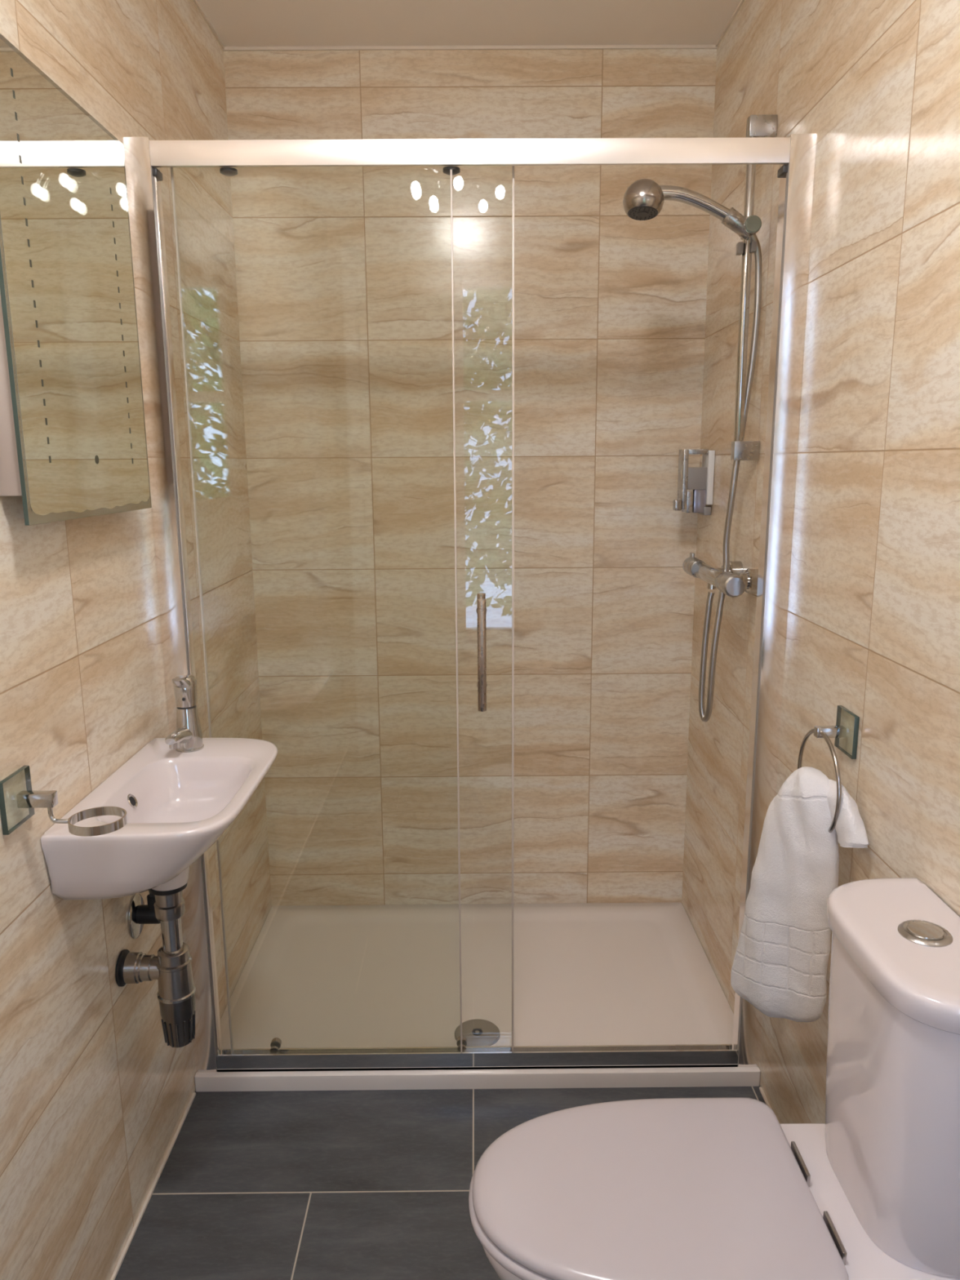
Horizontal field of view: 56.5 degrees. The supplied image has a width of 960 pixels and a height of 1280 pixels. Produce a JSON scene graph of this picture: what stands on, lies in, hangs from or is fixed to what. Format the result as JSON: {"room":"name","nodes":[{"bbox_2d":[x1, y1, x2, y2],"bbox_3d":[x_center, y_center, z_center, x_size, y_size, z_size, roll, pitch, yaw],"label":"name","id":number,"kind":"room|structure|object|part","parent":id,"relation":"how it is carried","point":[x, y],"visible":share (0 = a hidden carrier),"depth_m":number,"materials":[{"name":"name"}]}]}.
{"room":"bathroom","nodes":[
{"label":"bathroom","id":0,"kind":"room"},
{"bbox_2d":[0,0,271,1279],"bbox_3d":[-0.675,-0.022,0.955,0.120,2.324,3.000,0,11,0],"label":"wall","id":1,"kind":"structure","parent":0,"point":[95,1099],"depth_m":1.49,"materials":[{"name":"tile"}]},
{"bbox_2d":[0,765,127,836],"bbox_3d":[-0.541,0.210,1.175,0.144,0.072,0.072,0,11,0],"label":"holder","id":2,"kind":"object","parent":1,"relation":"attached to","point":[29,799],"visible":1,"depth_m":1.17,"materials":[{"name":"silver metal"}]},
{"bbox_3d":[-0.609,0.209,1.175,0.008,0.070,0.070,0,11,0],"label":"wall plate","id":3,"kind":"part","parent":2,"relation":"part of","materials":[{"name":"green glass"}]},
{"bbox_3d":[-0.582,0.209,1.175,0.047,0.019,0.016,0,11,0],"label":"arm","id":4,"kind":"part","parent":2,"relation":"part of","materials":[{"name":"silver metal"}]},
{"bbox_3d":[-0.555,0.230,1.179,0.029,0.025,0.006,0,11,0],"label":"stem","id":5,"kind":"part","parent":2,"relation":"part of","materials":[{"name":"silver metal"}]},
{"bbox_2d":[0,33,151,525],"bbox_3d":[-0.599,-0.479,1.303,0.040,0.589,0.442,0,11,0],"label":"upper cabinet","id":6,"kind":"object","parent":1,"relation":"attached to","point":[73,443],"visible":1,"depth_m":1.24,"materials":[{"name":"silver"}]},
{"bbox_2d":[128,891,160,938],"bbox_3d":[-0.584,0.423,1.607,0.061,0.209,0.136,4,12,23],"label":"supply valve","id":7,"kind":"object","parent":1,"relation":"attached to","point":[140,913],"visible":0.44,"depth_m":1.58,"materials":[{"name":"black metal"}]},
{"bbox_2d":[110,1092,195,1279],"bbox_3d":[-0.603,1.189,0.811,0.005,0.005,2.242,0,11,0],"label":"trim","id":8,"kind":"structure","parent":1,"relation":"attached to","point":[140,1217],"depth_m":1.65,"materials":[{"name":"beige plastic"}]},
{"bbox_2d":[115,882,195,1047],"bbox_3d":[-0.552,0.553,1.530,0.121,0.296,0.064,0,11,0],"label":"trap","id":9,"kind":"object","parent":1,"relation":"attached to","point":[171,966],"visible":0.98,"depth_m":1.51,"materials":[{"name":"silver metal"}]},
{"bbox_2d":[148,882,187,895],"bbox_3d":[-0.524,0.413,1.502,0.064,0.012,0.064,0,11,0],"label":"washer","id":10,"kind":"object","parent":9,"relation":"in","point":[178,891],"depth_m":1.48,"materials":[{"name":"black"}]},
{"bbox_2d":[159,993,195,1047],"bbox_3d":[-0.523,0.654,1.550,0.059,0.090,0.059,0,11,0],"label":"cup","id":11,"kind":"object","parent":9,"relation":"on","point":[177,1012],"depth_m":1.53,"materials":[{"name":"silver metal"}]},
{"bbox_2d":[40,737,277,899],"bbox_3d":[-0.488,0.317,1.488,0.252,0.181,0.454,0,11,0],"label":"basin","id":12,"kind":"object","parent":1,"relation":"attached to","point":[177,805],"visible":0.94,"depth_m":1.38,"materials":[{"name":"white ceramic"}]},
{"bbox_2d":[164,675,204,752],"bbox_3d":[-0.529,0.132,1.593,0.050,0.141,0.093,0,11,0],"label":"mixer tap","id":13,"kind":"object","parent":12,"relation":"on","point":[187,737],"visible":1,"depth_m":1.60,"materials":[{"name":"silver metal"}]},
{"bbox_3d":[-0.531,0.179,1.589,0.038,0.041,0.068,0,11,0],"label":"spout","id":14,"kind":"part","parent":13,"relation":"part of","materials":[{"name":"silver metal"}]},
{"bbox_3d":[-0.529,0.090,1.596,0.040,0.060,0.060,0,11,0],"label":"lever","id":15,"kind":"part","parent":13,"relation":"part of","materials":[{"name":"silver metal"}]},
{"bbox_2d":[115,1084,765,1279],"bbox_3d":[0.001,1.162,1.196,1.456,0.100,3.240,0,11,0],"label":"floor","id":16,"kind":"structure","parent":0,"point":[357,1184],"depth_m":1.68,"materials":[{"name":"tile"}]},
{"bbox_2d":[194,902,760,1091],"bbox_3d":[-0.007,0.874,2.285,1.215,0.038,0.750,0,11,0],"label":"shower tray","id":17,"kind":"object","parent":16,"relation":"on","point":[585,974],"visible":0.92,"depth_m":2.23,"materials":[{"name":"white plastic"}]},
{"bbox_2d":[123,133,817,1072],"bbox_3d":[-0.011,0.016,1.774,1.215,1.844,0.090,0,11,0],"label":"shower enclosure","id":18,"kind":"object","parent":17,"relation":"on","point":[795,153],"visible":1,"depth_m":1.68,"materials":[{"name":"silver metal"}]},
{"bbox_3d":[-0.596,0.021,1.766,0.044,1.844,0.050,0,11,0],"label":"wall post","id":19,"kind":"part","parent":18,"relation":"part of","materials":[{"name":"silver metal"}]},
{"bbox_3d":[-0.310,0.023,1.756,0.524,1.818,0.006,0,11,0],"label":"fixed pane","id":20,"kind":"part","parent":18,"relation":"part of","materials":[{"name":"clear glass"}]},
{"bbox_3d":[-0.017,-0.861,1.591,1.122,0.041,0.051,0,11,0],"label":"rail","id":21,"kind":"part","parent":18,"relation":"part of","materials":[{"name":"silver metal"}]},
{"bbox_3d":[-0.005,0.902,1.946,1.122,0.039,0.047,0,11,0],"label":"rail","id":22,"kind":"part","parent":18,"relation":"part of","materials":[{"name":"silver metal"}]},
{"bbox_3d":[0.003,0.018,1.801,0.017,0.222,0.038,0,11,0],"label":"door handle","id":23,"kind":"part","parent":18,"relation":"part of","materials":[{"name":"silver metal"}]},
{"bbox_3d":[0.004,0.028,1.753,0.021,0.222,0.045,0,11,0],"label":"door handle","id":24,"kind":"part","parent":18,"relation":"part of","materials":[{"name":"silver metal"}]},
{"bbox_3d":[-0.240,0.018,1.776,0.608,1.796,0.006,0,11,0],"label":"sliding door","id":25,"kind":"part","parent":18,"relation":"part of","materials":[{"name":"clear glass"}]},
{"bbox_3d":[0.574,0.012,1.772,0.045,1.844,0.050,0,11,0],"label":"wall post","id":26,"kind":"part","parent":18,"relation":"part of","materials":[{"name":"silver metal"}]},
{"bbox_2d":[468,877,959,1279],"bbox_3d":[0.294,0.727,1.149,0.618,0.768,0.328,0,11,0],"label":"toilet","id":27,"kind":"object","parent":16,"relation":"on","point":[668,1188],"visible":1,"depth_m":1.08,"materials":[{"name":"white ceramic"}]},
{"bbox_3d":[0.203,0.716,1.147,0.435,0.015,0.328,0,11,0],"label":"seat","id":28,"kind":"part","parent":27,"relation":"part of","materials":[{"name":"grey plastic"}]},
{"bbox_3d":[0.204,0.699,1.143,0.429,0.019,0.319,0,11,0],"label":"seat lid","id":29,"kind":"part","parent":27,"relation":"part of","materials":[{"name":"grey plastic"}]},
{"bbox_3d":[0.525,0.372,1.080,0.151,0.035,0.313,0,11,0],"label":"cistern lid","id":30,"kind":"part","parent":27,"relation":"part of","materials":[{"name":"white ceramic"}]},
{"bbox_2d":[196,0,741,46],"bbox_3d":[-0.015,-1.215,0.720,1.456,0.100,3.240,0,11,0],"label":"ceiling","id":31,"kind":"structure","parent":0,"point":[237,23],"depth_m":2.07,"materials":[{"name":"white paint"}]},
{"bbox_2d":[223,48,716,906],"bbox_3d":[-0.017,-0.333,2.488,1.456,2.324,0.120,0,11,0],"label":"wall","id":32,"kind":"structure","parent":0,"point":[344,273],"depth_m":2.40,"materials":[{"name":"tile"}]},
{"bbox_2d":[681,0,959,1123],"bbox_3d":[0.661,-0.032,0.961,0.120,2.324,3.000,0,11,0],"label":"wall","id":33,"kind":"structure","parent":0,"point":[873,626],"depth_m":1.44,"materials":[{"name":"tile"}]},
{"bbox_2d":[192,0,744,51],"bbox_3d":[-0.018,-1.271,1.270,1.216,0.007,1.900,0,11,0],"label":"trim","id":34,"kind":"structure","parent":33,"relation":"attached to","point":[566,46],"depth_m":2.20,"materials":[{"name":"beige plastic"}]},
{"bbox_2d":[672,448,715,515],"bbox_3d":[0.543,-0.405,2.293,0.096,0.165,0.070,0,11,0],"label":"soap dispenser","id":35,"kind":"object","parent":33,"relation":"attached to","point":[695,484],"visible":1,"depth_m":2.27,"materials":[{"name":"silver metal"}]},
{"bbox_3d":[0.544,-0.412,2.292,0.061,0.150,0.060,0,11,0],"label":"frame","id":36,"kind":"part","parent":35,"relation":"part of","materials":[{"name":"silver metal"}]},
{"bbox_2d":[682,552,758,597],"bbox_3d":[0.548,-0.149,2.038,0.091,0.062,0.390,0,11,0],"label":"shower valve","id":37,"kind":"object","parent":33,"relation":"attached to","point":[734,583],"visible":0.93,"depth_m":1.91,"materials":[{"name":"silver metal"}]},
{"bbox_3d":[0.526,-0.182,2.186,0.045,0.054,0.087,0,11,0],"label":"flow handle","id":38,"kind":"part","parent":37,"relation":"part of","materials":[{"name":"silver metal"}]},
{"bbox_2d":[706,582,715,589],"bbox_3d":[0.527,-0.124,2.033,0.020,0.015,0.020,0,11,0],"label":"outlet","id":39,"kind":"object","parent":37,"relation":"attached to","point":[709,586],"depth_m":2.03,"materials":[{"name":"silver metal"}]},
{"bbox_3d":[0.528,-0.118,1.889,0.048,0.048,0.085,0,11,0],"label":"temperature handle","id":40,"kind":"part","parent":37,"relation":"part of","materials":[{"name":"silver metal"}]},
{"bbox_2d":[730,114,777,460],"bbox_3d":[0.558,-0.710,1.835,0.065,0.670,0.055,0,11,0],"label":"riser rail","id":41,"kind":"object","parent":33,"relation":"attached to","point":[760,125],"visible":0.93,"depth_m":1.83,"materials":[{"name":"silver metal"}]},
{"bbox_2d":[622,178,749,239],"bbox_3d":[0.421,-0.866,1.798,0.268,0.112,0.081,0,11,0],"label":"shower","id":42,"kind":"object","parent":41,"relation":"attached to","point":[644,199],"visible":0.98,"depth_m":1.78,"materials":[{"name":"silver metal"}]},
{"bbox_3d":[0.446,-0.865,1.801,0.207,0.095,0.028,0,11,0],"label":"shower handle","id":43,"kind":"part","parent":42,"relation":"part of","materials":[{"name":"silver metal"}]},
{"bbox_2d":[698,233,761,722],"bbox_3d":[0.540,-0.319,1.955,0.043,1.049,0.104,-10,15,-39],"label":"shower hose","id":44,"kind":"object","parent":42,"relation":"attached to","point":[704,715],"visible":0.88,"depth_m":1.98,"materials":[{"name":"silver metal"}]},
{"bbox_2d":[720,207,749,239],"bbox_3d":[0.521,-0.842,1.806,0.067,0.060,0.035,0,11,0],"label":"socket","id":45,"kind":"object","parent":42,"relation":"attached to","point":[731,219],"depth_m":1.79,"materials":[{"name":"silver metal"}]},
{"bbox_3d":[0.546,-0.831,1.786,0.033,0.033,0.006,0,11,0],"label":"slider knob","id":46,"kind":"part","parent":41,"relation":"part of","materials":[{"name":"grey metal"}]},
{"bbox_2d":[759,1087,771,1108],"bbox_3d":[0.608,1.180,0.817,0.005,0.005,2.242,0,11,0],"label":"trim","id":47,"kind":"structure","parent":33,"relation":"attached to","point":[762,1091],"depth_m":1.89,"materials":[{"name":"beige plastic"}]},
{"bbox_2d":[797,705,859,832],"bbox_3d":[0.572,0.217,1.453,0.055,0.204,0.175,0,11,0],"label":"towel ring","id":48,"kind":"object","parent":33,"relation":"attached to","point":[837,731],"visible":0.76,"depth_m":1.44,"materials":[{"name":"silver metal"}]},
{"bbox_2d":[730,766,868,1022],"bbox_3d":[0.530,0.436,1.490,0.064,0.471,0.254,-8,13,-32],"label":"hand towel","id":49,"kind":"object","parent":48,"relation":"hanging from","point":[780,966],"visible":0.94,"depth_m":1.47,"materials":[{"name":"white fabric"}]},
{"bbox_3d":[0.567,0.149,1.450,0.047,0.017,0.016,0,11,0],"label":"arm","id":50,"kind":"part","parent":48,"relation":"part of","materials":[{"name":"silver metal"}]},
{"bbox_3d":[0.595,0.149,1.450,0.008,0.070,0.070,0,11,0],"label":"wall plate","id":51,"kind":"part","parent":48,"relation":"part of","materials":[{"name":"green glass"}]}
]}

